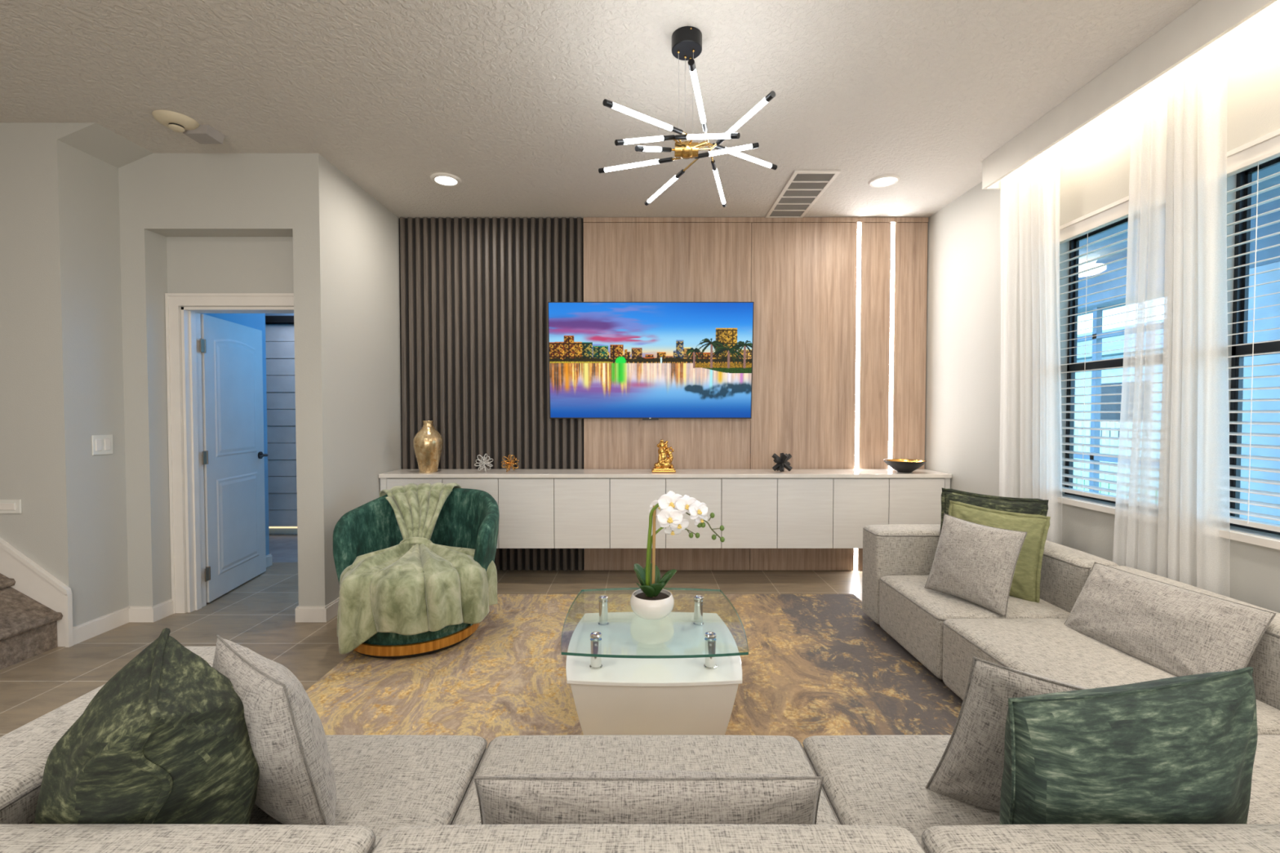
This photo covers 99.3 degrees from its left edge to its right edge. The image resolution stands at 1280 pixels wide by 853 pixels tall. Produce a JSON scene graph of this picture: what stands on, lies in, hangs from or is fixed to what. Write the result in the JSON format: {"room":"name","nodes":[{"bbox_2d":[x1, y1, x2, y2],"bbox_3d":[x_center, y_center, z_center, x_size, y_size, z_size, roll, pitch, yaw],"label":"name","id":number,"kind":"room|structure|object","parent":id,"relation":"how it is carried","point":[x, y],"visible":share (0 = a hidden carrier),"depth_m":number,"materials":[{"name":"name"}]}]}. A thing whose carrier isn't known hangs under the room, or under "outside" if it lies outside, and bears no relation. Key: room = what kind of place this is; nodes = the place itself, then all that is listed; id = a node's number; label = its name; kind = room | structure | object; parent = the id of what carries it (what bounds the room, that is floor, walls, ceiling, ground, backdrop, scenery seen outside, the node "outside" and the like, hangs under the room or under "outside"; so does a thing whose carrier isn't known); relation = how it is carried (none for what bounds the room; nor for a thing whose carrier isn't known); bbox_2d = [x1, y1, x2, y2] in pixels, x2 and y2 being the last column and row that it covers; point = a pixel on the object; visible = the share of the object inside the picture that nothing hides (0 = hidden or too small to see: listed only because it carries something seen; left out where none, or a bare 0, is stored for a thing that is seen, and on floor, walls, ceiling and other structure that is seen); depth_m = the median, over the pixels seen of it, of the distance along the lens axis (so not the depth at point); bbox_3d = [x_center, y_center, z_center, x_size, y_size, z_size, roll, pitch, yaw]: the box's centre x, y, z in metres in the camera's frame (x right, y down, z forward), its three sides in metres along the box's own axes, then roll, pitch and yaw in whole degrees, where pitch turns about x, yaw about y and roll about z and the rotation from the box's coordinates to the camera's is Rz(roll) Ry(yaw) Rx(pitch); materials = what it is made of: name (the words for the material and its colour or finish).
{"room":"living room","nodes":[
{"label":"living room","id":0,"kind":"room"},
{"bbox_2d":[0,122,91,626],"bbox_3d":[-4.280,-0.225,3.155,2.000,2.970,0.120,0,1,0],"label":"wall","id":1,"kind":"structure","parent":0,"point":[43,463],"depth_m":3.10,"materials":[{"name":"grey paint"}]},
{"bbox_2d":[0,499,22,513],"bbox_3d":[-3.618,0.457,3.104,0.165,0.080,0.016,0,1,0],"label":"outlet plate","id":2,"kind":"object","parent":1,"relation":"attached to","point":[6,506],"visible":1,"depth_m":3.10,"materials":[{"name":"white plastic"}]},
{"bbox_2d":[0,546,66,646],"bbox_3d":[-4.232,0.399,3.103,1.900,1.726,0.015,0,1,0],"label":"trim","id":3,"kind":"structure","parent":1,"relation":"attached to","point":[29,583],"depth_m":3.11,"materials":[{"name":"white paint"}]},
{"bbox_2d":[0,537,73,647],"bbox_3d":[-4.222,0.382,3.097,1.920,1.759,0.026,0,1,0],"label":"cap","id":4,"kind":"object","parent":1,"relation":"attached to","point":[4,544],"visible":1,"depth_m":3.10,"materials":[{"name":"white paint"}]},
{"bbox_2d":[79,150,269,620],"bbox_3d":[-3.325,-0.246,3.975,0.150,2.970,1.520,0,1,0],"label":"wall","id":5,"kind":"structure","parent":0,"point":[99,180],"depth_m":3.34,"materials":[{"name":"grey paint"}]},
{"bbox_2d":[91,434,113,455],"bbox_3d":[-3.273,0.111,3.316,0.012,0.120,0.125,0,1,0],"label":"light switch","id":6,"kind":"object","parent":5,"relation":"attached to","point":[101,444],"visible":1,"depth_m":3.31,"materials":[{"name":"white plastic"}]},
{"bbox_2d":[56,122,152,168],"bbox_3d":[-3.160,-1.670,3.240,0.250,0.105,0.361,0,1,0],"label":"ceiling","id":7,"kind":"structure","parent":5,"relation":"attached to","point":[92,139],"depth_m":3.19,"materials":[{"name":"grey paint"}]},
{"bbox_2d":[200,314,267,602],"bbox_3d":[-3.092,0.218,4.134,0.166,2.010,0.830,0,1,-9],"label":"door","id":8,"kind":"structure","parent":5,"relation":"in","point":[233,455],"depth_m":4.08,"materials":[{"name":"white paint"}]},
{"bbox_2d":[266,553,271,567],"bbox_3d":[-3.243,1.182,4.288,0.014,0.100,0.994,0,1,0],"label":"baseboard","id":9,"kind":"structure","parent":5,"relation":"attached to","point":[268,557],"depth_m":4.75,"materials":[{"name":"white paint"}]},
{"bbox_2d":[118,153,306,606],"bbox_3d":[-2.710,-0.234,3.535,1.140,2.970,0.160,0,1,0],"label":"wall","id":10,"kind":"structure","parent":0,"point":[162,196],"depth_m":3.44,"materials":[{"name":"grey paint"}]},
{"bbox_2d":[72,599,324,644],"bbox_3d":[-2.650,1.205,3.385,1.260,0.100,0.504,0,1,0],"label":"baseboard","id":11,"kind":"structure","parent":10,"relation":"attached to","point":[89,629],"depth_m":3.48,"materials":[{"name":"white paint"}]},
{"bbox_2d":[164,293,293,613],"bbox_3d":[-2.656,0.186,3.614,0.931,2.125,0.024,0,1,0],"label":"trim","id":12,"kind":"structure","parent":10,"relation":"attached to","point":[173,301],"depth_m":3.60,"materials":[{"name":"white paint"}]},
{"bbox_2d":[166,236,293,612],"bbox_3d":[-2.710,-0.238,3.680,1.140,2.970,0.130,0,1,0],"label":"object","id":13,"kind":"structure","parent":10,"relation":"in","point":[195,264],"depth_m":3.59,"materials":[{"name":"grey paint"}]},
{"bbox_2d":[181,306,293,612],"bbox_3d":[-2.639,0.227,3.693,0.797,2.040,0.137,0,1,0],"label":"door frame","id":14,"kind":"structure","parent":10,"relation":"attached to","point":[190,316],"depth_m":3.67,"materials":[{"name":"white paint"}]},
{"bbox_2d":[265,313,297,533],"bbox_3d":[-3.770,-0.298,6.034,3.260,2.970,0.120,0,1,0],"label":"wall","id":15,"kind":"structure","parent":0,"point":[271,531],"depth_m":5.99,"materials":[{"name":"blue paint"}]},
{"bbox_2d":[265,315,293,324],"bbox_3d":[-3.575,-1.154,5.888,2.750,0.070,0.110,0,1,0],"label":"track","id":16,"kind":"object","parent":15,"relation":"attached to","point":[268,319],"depth_m":5.83,"materials":[{"name":"black metal"}]},
{"bbox_2d":[265,324,297,526],"bbox_3d":[-3.550,-0.005,5.922,2.700,2.190,0.040,0,1,0],"label":"garage door","id":17,"kind":"structure","parent":15,"relation":"in","point":[279,339],"depth_m":5.91,"materials":[{"name":"white metal"}]},
{"bbox_2d":[268,526,297,528],"bbox_3d":[-3.550,1.106,5.970,2.700,0.017,0.020,0,1,0],"label":"light","id":18,"kind":"object","parent":17,"relation":"attached to","point":[268,526],"visible":0.02,"depth_m":5.96,"materials":[{"name":"white"}]},
{"bbox_2d":[299,153,401,605],"bbox_3d":[-2.080,-0.247,4.025,0.120,2.970,1.140,0,1,0],"label":"wall","id":19,"kind":"structure","parent":0,"point":[349,241],"depth_m":3.69,"materials":[{"name":"grey paint"}]},
{"bbox_2d":[324,597,339,622],"bbox_3d":[-2.013,1.188,4.049,0.014,0.100,1.144,0,1,0],"label":"baseboard","id":20,"kind":"structure","parent":19,"relation":"attached to","point":[331,611],"depth_m":3.53,"materials":[{"name":"white paint"}]},
{"bbox_2d":[0,533,862,737],"bbox_3d":[-1.420,1.357,1.335,7.960,0.100,9.800,0,1,0],"label":"floor","id":21,"kind":"structure","parent":0,"point":[258,615],"depth_m":3.42,"materials":[{"name":"tile"}]},
{"bbox_2d":[0,573,62,670],"bbox_3d":[-4.245,0.591,2.532,1.891,1.371,1.132,0,1,0],"label":"staircase","id":22,"kind":"structure","parent":21,"relation":"on","point":[28,627],"depth_m":2.99,"materials":[{"name":"carpet"}]},
{"bbox_2d":[0,646,487,852],"bbox_3d":[-0.957,0.998,1.233,0.991,0.622,0.988,0,1,0],"label":"module","id":23,"kind":"object","parent":21,"relation":"on","point":[384,783],"visible":0.39,"depth_m":1.21,"materials":[{"name":"fabric"}]},
{"bbox_2d":[34,627,259,824],"bbox_3d":[-1.004,0.735,1.159,0.396,0.490,0.364,1,2,20],"label":"throw pillow","id":24,"kind":"object","parent":23,"relation":"on","point":[166,740],"visible":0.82,"depth_m":1.04,"materials":[{"name":"green fabric"}]},
{"bbox_2d":[212,635,336,825],"bbox_3d":[-0.885,0.742,1.309,0.428,0.413,0.204,1,2,33],"label":"throw pillow","id":25,"kind":"object","parent":23,"relation":"on","point":[296,785],"visible":0.73,"depth_m":1.19,"materials":[{"name":"grey fabric"}]},
{"bbox_2d":[305,594,963,747],"bbox_3d":[-0.017,1.267,2.663,3.167,0.010,2.660,0,1,0],"label":"area rug","id":26,"kind":"object","parent":21,"relation":"on","point":[815,664],"visible":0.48,"depth_m":2.70,"materials":[{"name":"carpet"}]},
{"bbox_2d":[333,488,499,658],"bbox_3d":[-1.337,0.835,3.327,0.878,0.818,0.882,-1,2,-39],"label":"swivel chair","id":27,"kind":"object","parent":26,"relation":"on","point":[468,518],"visible":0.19,"depth_m":3.33,"materials":[{"name":"green fabric"}]},
{"bbox_2d":[337,482,497,654],"bbox_3d":[-1.286,0.784,3.286,0.871,0.784,0.986,0,1,0],"label":"throw blanket","id":28,"kind":"object","parent":27,"relation":"on","point":[415,585],"visible":0.94,"depth_m":2.94,"materials":[{"name":"green fabric"}]},
{"bbox_2d":[560,587,748,735],"bbox_3d":[0.056,1.047,2.412,0.764,0.440,0.784,0,1,0],"label":"coffee table","id":29,"kind":"object","parent":26,"relation":"on","point":[677,673],"visible":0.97,"depth_m":2.13,"materials":[{"name":"white paint"}]},
{"bbox_2d":[630,490,724,619],"bbox_3d":[0.165,0.559,2.415,0.414,0.557,0.193,0,1,0],"label":"potted orchid","id":30,"kind":"object","parent":29,"relation":"on","point":[651,601],"visible":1,"depth_m":2.37,"materials":[{"name":"white plant"}]},
{"bbox_2d":[371,734,926,852],"bbox_3d":[0.015,0.999,1.209,0.947,0.622,0.940,0,1,0],"label":"module","id":31,"kind":"object","parent":21,"relation":"on","point":[504,755],"visible":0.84,"depth_m":0.95,"materials":[{"name":"fabric"}]},
{"bbox_2d":[474,770,823,824],"bbox_3d":[0.018,0.830,1.123,0.707,0.242,0.169,0,1,-5],"label":"throw pillow","id":32,"kind":"object","parent":31,"relation":"on","point":[614,797],"visible":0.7,"depth_m":1.08,"materials":[{"name":"grey fabric"}]},
{"bbox_2d":[862,524,1118,680],"bbox_3d":[1.887,0.951,3.090,0.891,0.622,0.936,0,1,0],"label":"module","id":33,"kind":"object","parent":21,"relation":"on","point":[898,559],"visible":0.45,"depth_m":2.91,"materials":[{"name":"fabric"}]},
{"bbox_2d":[924,513,1027,617],"bbox_3d":[1.715,0.697,2.804,0.212,0.424,0.417,0,2,-18],"label":"throw pillow","id":34,"kind":"object","parent":33,"relation":"on","point":[975,563],"visible":1,"depth_m":2.73,"materials":[{"name":"grey fabric"}]},
{"bbox_2d":[939,488,1048,536],"bbox_3d":[2.010,0.649,3.138,0.151,0.539,0.539,-1,2,-45],"label":"throw pillow","id":35,"kind":"object","parent":33,"relation":"on","point":[1020,505],"visible":0.18,"depth_m":3.12,"materials":[{"name":"green fabric"}]},
{"bbox_2d":[948,500,1050,603],"bbox_3d":[1.920,0.680,2.973,0.158,0.491,0.503,-1,2,-37],"label":"throw pillow","id":36,"kind":"object","parent":33,"relation":"on","point":[1025,584],"visible":0.48,"depth_m":2.83,"materials":[{"name":"green fabric"}]},
{"bbox_2d":[802,734,1279,852],"bbox_3d":[0.965,0.999,1.209,0.947,0.622,0.940,0,1,0],"label":"module","id":37,"kind":"object","parent":21,"relation":"on","point":[868,780],"visible":0.55,"depth_m":1.29,"materials":[{"name":"fabric"}]},
{"bbox_2d":[924,656,1090,812],"bbox_3d":[0.972,0.778,1.285,0.525,0.487,0.201,0,2,19],"label":"throw pillow","id":38,"kind":"object","parent":37,"relation":"on","point":[970,769],"visible":0.41,"depth_m":1.27,"materials":[{"name":"grey fabric"}]},
{"bbox_2d":[999,666,1257,824],"bbox_3d":[0.985,0.742,1.107,0.571,0.494,0.230,0,1,-2],"label":"throw pillow","id":39,"kind":"object","parent":37,"relation":"on","point":[1176,750],"visible":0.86,"depth_m":1.01,"materials":[{"name":"green fabric"}]},
{"bbox_2d":[942,565,1279,735],"bbox_3d":[1.887,0.975,2.150,0.891,0.622,0.937,0,1,0],"label":"module","id":40,"kind":"object","parent":21,"relation":"on","point":[1048,648],"visible":0.36,"depth_m":2.18,"materials":[{"name":"fabric"}]},
{"bbox_2d":[1063,561,1275,676],"bbox_3d":[2.045,0.780,2.170,0.207,0.315,0.673,0,1,-6],"label":"throw pillow","id":41,"kind":"object","parent":40,"relation":"on","point":[1177,631],"visible":0.78,"depth_m":2.07,"materials":[{"name":"grey fabric"}]},
{"bbox_2d":[1246,734,1279,824],"bbox_3d":[1.887,0.999,1.209,0.891,0.622,0.940,0,1,0],"label":"module","id":42,"kind":"object","parent":21,"relation":"on","point":[1264,801],"visible":0.08,"depth_m":1.42,"materials":[{"name":"fabric"}]},
{"bbox_2d":[0,0,1200,217],"bbox_3d":[-1.420,-1.695,0.582,7.960,0.100,8.450,0,1,0],"label":"ceiling","id":43,"kind":"structure","parent":0,"point":[504,98],"depth_m":2.67,"materials":[{"name":"grey paint"}]},
{"bbox_2d":[151,110,199,132],"bbox_3d":[-2.580,-1.678,3.029,0.204,0.057,0.204,0,1,0],"label":"smoke detector","id":44,"kind":"object","parent":43,"relation":"attached to","point":[176,122],"visible":0.98,"depth_m":2.99,"materials":[{"name":"beige plastic"}]},
{"bbox_2d":[182,124,224,143],"bbox_3d":[-2.520,-1.684,3.138,0.160,0.049,0.120,0,1,0],"label":"ceiling sensor","id":45,"kind":"object","parent":43,"relation":"attached to","point":[203,134],"visible":0.93,"depth_m":3.12,"materials":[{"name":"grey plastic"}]},
{"bbox_2d":[430,173,461,186],"bbox_3d":[-1.354,-1.719,3.798,0.204,0.013,0.204,0,1,0],"label":"recessed light","id":46,"kind":"object","parent":43,"relation":"in","point":[442,179],"visible":1,"depth_m":3.78,"materials":[{"name":"white paint"}]},
{"bbox_2d":[598,26,777,207],"bbox_3d":[0.226,-1.404,2.360,0.846,0.571,1.192,0,1,0],"label":"chandelier","id":47,"kind":"object","parent":43,"relation":"hanging from","point":[686,41],"visible":1,"depth_m":2.31,"materials":[{"name":"black metal"}]},
{"bbox_2d":[764,170,840,217],"bbox_3d":[1.195,-1.728,4.088,0.310,0.011,0.860,0,1,0],"label":"ceiling vent","id":48,"kind":"object","parent":43,"relation":"in","point":[803,188],"visible":1,"depth_m":4.02,"materials":[{"name":"white metal"}]},
{"bbox_2d":[867,173,899,187],"bbox_3d":[1.711,-1.720,3.818,0.204,0.013,0.204,0,1,0],"label":"recessed light","id":49,"kind":"object","parent":43,"relation":"in","point":[884,180],"visible":1,"depth_m":3.80,"materials":[{"name":"white paint"}]},
{"bbox_2d":[924,0,1279,613],"bbox_3d":[2.485,-0.158,0.496,0.150,2.970,8.200,0,1,0],"label":"wall","id":50,"kind":"structure","parent":0,"point":[963,355],"depth_m":3.65,"materials":[{"name":"grey paint"}]},
{"bbox_2d":[1057,217,1128,514],"bbox_3d":[2.462,-0.327,2.845,0.165,1.530,0.745,0,1,0],"label":"window","id":51,"kind":"structure","parent":50,"relation":"in","point":[1074,243],"depth_m":3.16,"materials":[{"name":"black metal"}]},
{"bbox_2d":[1059,195,1128,502],"bbox_3d":[2.426,-0.375,2.844,0.089,1.510,0.775,0,1,0],"label":"window blind","id":52,"kind":"object","parent":51,"relation":"attached to","point":[1117,211],"visible":0.4,"depth_m":2.92,"materials":[{"name":"white paint"}]},
{"bbox_2d":[982,0,1277,189],"bbox_3d":[2.312,-1.537,-0.009,0.194,0.184,7.060,0,1,0],"label":"curtain valance","id":53,"kind":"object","parent":50,"relation":"attached to","point":[1206,21],"depth_m":2.47,"materials":[{"name":"white paint"}]},
{"bbox_2d":[1218,156,1279,550],"bbox_3d":[2.462,-0.304,1.950,0.165,1.530,0.755,0,1,0],"label":"window","id":54,"kind":"structure","parent":50,"relation":"in","point":[1245,177],"depth_m":2.28,"materials":[{"name":"black metal"}]},
{"bbox_2d":[1226,128,1279,532],"bbox_3d":[2.426,-0.352,1.949,0.089,1.510,0.785,0,1,0],"label":"window blind","id":55,"kind":"object","parent":54,"relation":"attached to","point":[1266,148],"visible":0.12,"depth_m":2.14,"materials":[{"name":"white paint"}]},
{"bbox_2d":[1079,163,1279,263],"bbox_3d":[3.785,-1.616,4.961,2.430,0.100,14.000,0,1,0],"label":"ceiling","id":56,"kind":"structure","parent":0,"point":[1271,182],"depth_m":4.21,"materials":[{"name":"paint"}]},
{"bbox_2d":[1078,253,1106,277],"bbox_3d":[4.100,-1.491,5.064,0.370,0.155,0.370,0,1,0],"label":"lamp","id":57,"kind":"object","parent":56,"relation":"attached to","point":[1083,259],"visible":0.45,"depth_m":4.94,"materials":[{"name":"paint"}]},
{"bbox_3d":[3.930,1.278,5.034,2.740,0.070,14.000,0,1,0],"label":"floor","id":58,"kind":"structure","parent":0,"visible":0},
{"bbox_2d":[1073,306,1124,493],"bbox_3d":[4.710,-0.053,7.851,0.060,2.450,7.300,0,1,0],"label":"screen enclosure","id":59,"kind":"object","parent":58,"relation":"on","point":[1098,313],"visible":0.13,"depth_m":5.60,"materials":[{"name":"paint"}]},
{"bbox_2d":[1239,261,1279,524],"bbox_3d":[4.715,0.045,3.962,0.330,2.450,0.420,0,1,0],"label":"window glass","id":60,"kind":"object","parent":58,"relation":"on","point":[1273,287],"depth_m":3.98,"materials":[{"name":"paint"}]},
{"bbox_3d":[4.715,-0.058,8.011,0.330,2.450,0.420,0,1,0],"label":"porch column","id":61,"kind":"structure","parent":58,"relation":"on","visible":0},
{"bbox_2d":[1077,210,1279,315],"bbox_3d":[4.725,-1.386,4.966,0.350,0.360,14.000,0,1,0],"label":"beam","id":62,"kind":"structure","parent":61,"relation":"on","point":[1275,228],"depth_m":5.15,"materials":[{"name":"paint"}]},
{"bbox_3d":[0.210,-0.263,4.655,4.700,2.970,0.120,0,1,0],"label":"wall","id":63,"kind":"structure","parent":0,"visible":0},
{"bbox_2d":[380,478,498,548],"bbox_3d":[-1.555,0.668,4.398,0.914,0.548,0.365,0,1,0],"label":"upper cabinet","id":64,"kind":"object","parent":63,"relation":"attached to","point":[491,486],"depth_m":4.21,"materials":[{"name":"paint"}]},
{"bbox_2d":[378,469,951,478],"bbox_3d":[0.195,0.378,4.383,4.420,0.031,0.383,0,1,0],"label":"countertop","id":65,"kind":"structure","parent":64,"relation":"on","point":[399,473],"depth_m":4.19,"materials":[{"name":"white wood"}]},
{"bbox_2d":[413,420,443,472],"bbox_3d":[-1.687,0.159,4.335,0.222,0.410,0.222,0,1,0],"label":"vase","id":66,"kind":"object","parent":65,"relation":"on","point":[428,442],"visible":1,"depth_m":4.27,"materials":[{"name":"gold metal"}]},
{"bbox_2d":[474,453,493,471],"bbox_3d":[-1.245,0.290,4.342,0.146,0.147,0.145,0,1,0],"label":"flower ornament","id":67,"kind":"object","parent":65,"relation":"on","point":[482,462],"visible":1,"depth_m":4.33,"materials":[{"name":"silver metal"}]},
{"bbox_2d":[501,454,519,471],"bbox_3d":[-1.039,0.292,4.341,0.144,0.142,0.144,0,1,0],"label":"flower ornament","id":68,"kind":"object","parent":65,"relation":"on","point":[509,462],"visible":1,"depth_m":4.33,"materials":[{"name":"gold metal"}]},
{"bbox_2d":[651,439,675,472],"bbox_3d":[0.188,0.232,4.337,0.190,0.261,0.110,0,1,0],"label":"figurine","id":69,"kind":"object","parent":65,"relation":"on","point":[664,464],"visible":1,"depth_m":4.31,"materials":[{"name":"gold metal"}]},
{"bbox_2d":[771,453,792,471],"bbox_3d":[1.133,0.285,4.339,0.163,0.151,0.150,0,1,0],"label":"ornament","id":70,"kind":"object","parent":65,"relation":"on","point":[782,462],"visible":1,"depth_m":4.32,"materials":[{"name":"black metal"}]},
{"bbox_2d":[832,478,950,548],"bbox_3d":[1.950,0.668,4.398,0.906,0.548,0.365,0,1,0],"label":"upper cabinet","id":71,"kind":"object","parent":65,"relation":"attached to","point":[857,503],"depth_m":4.21,"materials":[{"name":"paint"}]},
{"bbox_2d":[883,458,926,472],"bbox_3d":[2.110,0.317,4.339,0.308,0.094,0.308,0,1,0],"label":"decorative bowl","id":72,"kind":"object","parent":65,"relation":"on","point":[900,465],"visible":1,"depth_m":4.27,"materials":[{"name":"gold metal"}]},
{"bbox_2d":[399,217,584,570],"bbox_3d":[-1.245,-0.260,4.577,1.540,2.961,0.033,0,1,0],"label":"wall panel","id":73,"kind":"object","parent":63,"relation":"attached to","point":[475,293],"visible":0.77,"depth_m":4.56,"materials":[{"name":"grey wood"}]},
{"bbox_2d":[498,478,609,548],"bbox_3d":[-0.665,0.668,4.398,0.864,0.548,0.365,0,1,0],"label":"upper cabinet","id":74,"kind":"object","parent":63,"relation":"attached to","point":[535,513],"visible":0.96,"depth_m":4.21,"materials":[{"name":"paint"}]},
{"bbox_2d":[609,478,721,548],"bbox_3d":[0.200,0.668,4.398,0.864,0.548,0.365,0,1,0],"label":"upper cabinet","id":75,"kind":"object","parent":63,"relation":"attached to","point":[631,500],"visible":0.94,"depth_m":4.21,"materials":[{"name":"paint"}]},
{"bbox_2d":[583,222,751,570],"bbox_3d":[0.229,-0.240,4.582,1.401,2.921,0.024,0,1,0],"label":"wood wall panel","id":76,"kind":"object","parent":63,"relation":"attached to","point":[624,262],"visible":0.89,"depth_m":4.55,"materials":[{"name":"brown wood"}]},
{"bbox_2d":[547,302,754,420],"bbox_3d":[0.088,-0.536,4.501,1.680,0.965,0.122,0,1,0],"label":"television","id":77,"kind":"object","parent":76,"relation":"attached to","point":[646,361],"visible":1,"depth_m":4.48,"materials":[{"name":"multicoloured glass"}]},
{"bbox_2d":[582,217,928,223],"bbox_3d":[0.964,-1.722,4.541,2.872,0.039,0.031,0,1,0],"label":"rail","id":78,"kind":"object","parent":63,"relation":"attached to","point":[586,220],"visible":1,"depth_m":4.53,"materials":[{"name":"brown wood"}]},
{"bbox_2d":[720,478,833,548],"bbox_3d":[1.065,0.668,4.398,0.864,0.548,0.365,0,1,0],"label":"upper cabinet","id":79,"kind":"object","parent":63,"relation":"attached to","point":[757,513],"visible":0.98,"depth_m":4.21,"materials":[{"name":"paint"}]},
{"bbox_2d":[749,222,857,570],"bbox_3d":[1.372,-0.240,4.582,0.880,2.921,0.024,0,1,0],"label":"wood wall panel","id":80,"kind":"object","parent":63,"relation":"attached to","point":[804,275],"visible":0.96,"depth_m":4.56,"materials":[{"name":"brown wood"}]},
{"bbox_2d":[853,222,860,569],"bbox_3d":[1.829,-0.241,4.585,0.024,2.919,0.019,0,1,0],"label":"led light strip","id":81,"kind":"object","parent":63,"relation":"attached to","point":[858,283],"visible":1,"depth_m":4.57,"materials":[{"name":"white plastic"}]},
{"bbox_2d":[857,222,891,570],"bbox_3d":[1.970,-0.240,4.582,0.248,2.921,0.024,0,1,0],"label":"wood wall panel","id":82,"kind":"object","parent":63,"relation":"attached to","point":[875,237],"visible":0.76,"depth_m":4.56,"materials":[{"name":"brown wood"}]},
{"bbox_2d":[888,222,894,469],"bbox_3d":[2.112,-0.241,4.585,0.024,2.919,0.019,0,1,0],"label":"led light strip","id":83,"kind":"object","parent":63,"relation":"attached to","point":[892,236],"visible":0.64,"depth_m":4.57,"materials":[{"name":"white plastic"}]},
{"bbox_2d":[891,222,928,469],"bbox_3d":[2.264,-0.240,4.582,0.272,2.921,0.024,0,1,0],"label":"wood wall panel","id":84,"kind":"object","parent":63,"relation":"attached to","point":[910,251],"visible":0.56,"depth_m":4.56,"materials":[{"name":"brown wood"}]},
{"bbox_3d":[2.330,-1.669,2.018,0.030,0.024,2.920,0,1,0],"label":"track","id":85,"kind":"object","parent":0,"visible":0},
{"bbox_2d":[999,141,1062,544],"bbox_3d":[2.342,-0.226,3.301,0.099,2.924,0.524,0,1,0],"label":"sheer curtain","id":86,"kind":"object","parent":85,"relation":"hanging from","point":[1030,451],"visible":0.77,"depth_m":3.23,"materials":[{"name":"white fabric"}]},
{"bbox_2d":[1112,80,1153,568],"bbox_3d":[2.349,-0.207,2.587,0.083,2.924,0.234,0,1,0],"label":"sheer curtain","id":87,"kind":"object","parent":85,"relation":"hanging from","point":[1129,460],"visible":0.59,"depth_m":2.57,"materials":[{"name":"white fabric"}]},
{"bbox_2d":[1137,32,1230,597],"bbox_3d":[2.339,-0.202,2.358,0.107,2.924,0.402,0,1,0],"label":"sheer curtain","id":88,"kind":"object","parent":85,"relation":"hanging from","point":[1184,488],"visible":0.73,"depth_m":2.32,"materials":[{"name":"white fabric"}]},
{"label":"outside","id":89,"kind":"structure","parent":0,"visible":0},
{"bbox_2d":[1075,478,1109,494],"bbox_3d":[22.650,1.090,15.032,34.700,0.140,50.000,0,1,0],"label":"ground","id":90,"kind":"structure","parent":89,"point":[1077,478],"depth_m":10.39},
{"bbox_2d":[1073,421,1119,496],"bbox_3d":[7.500,0.554,8.532,0.060,1.260,13.030,0,1,0],"label":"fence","id":91,"kind":"object","parent":90,"relation":"on","point":[1077,424],"visible":0.02,"depth_m":8.79,"materials":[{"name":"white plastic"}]},
{"bbox_2d":[1074,325,1124,475],"bbox_3d":[13.250,-0.878,15.733,6.300,3.760,13.100,0,1,0],"label":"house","id":92,"kind":"structure","parent":90,"relation":"on","point":[1116,344],"depth_m":12.46,"materials":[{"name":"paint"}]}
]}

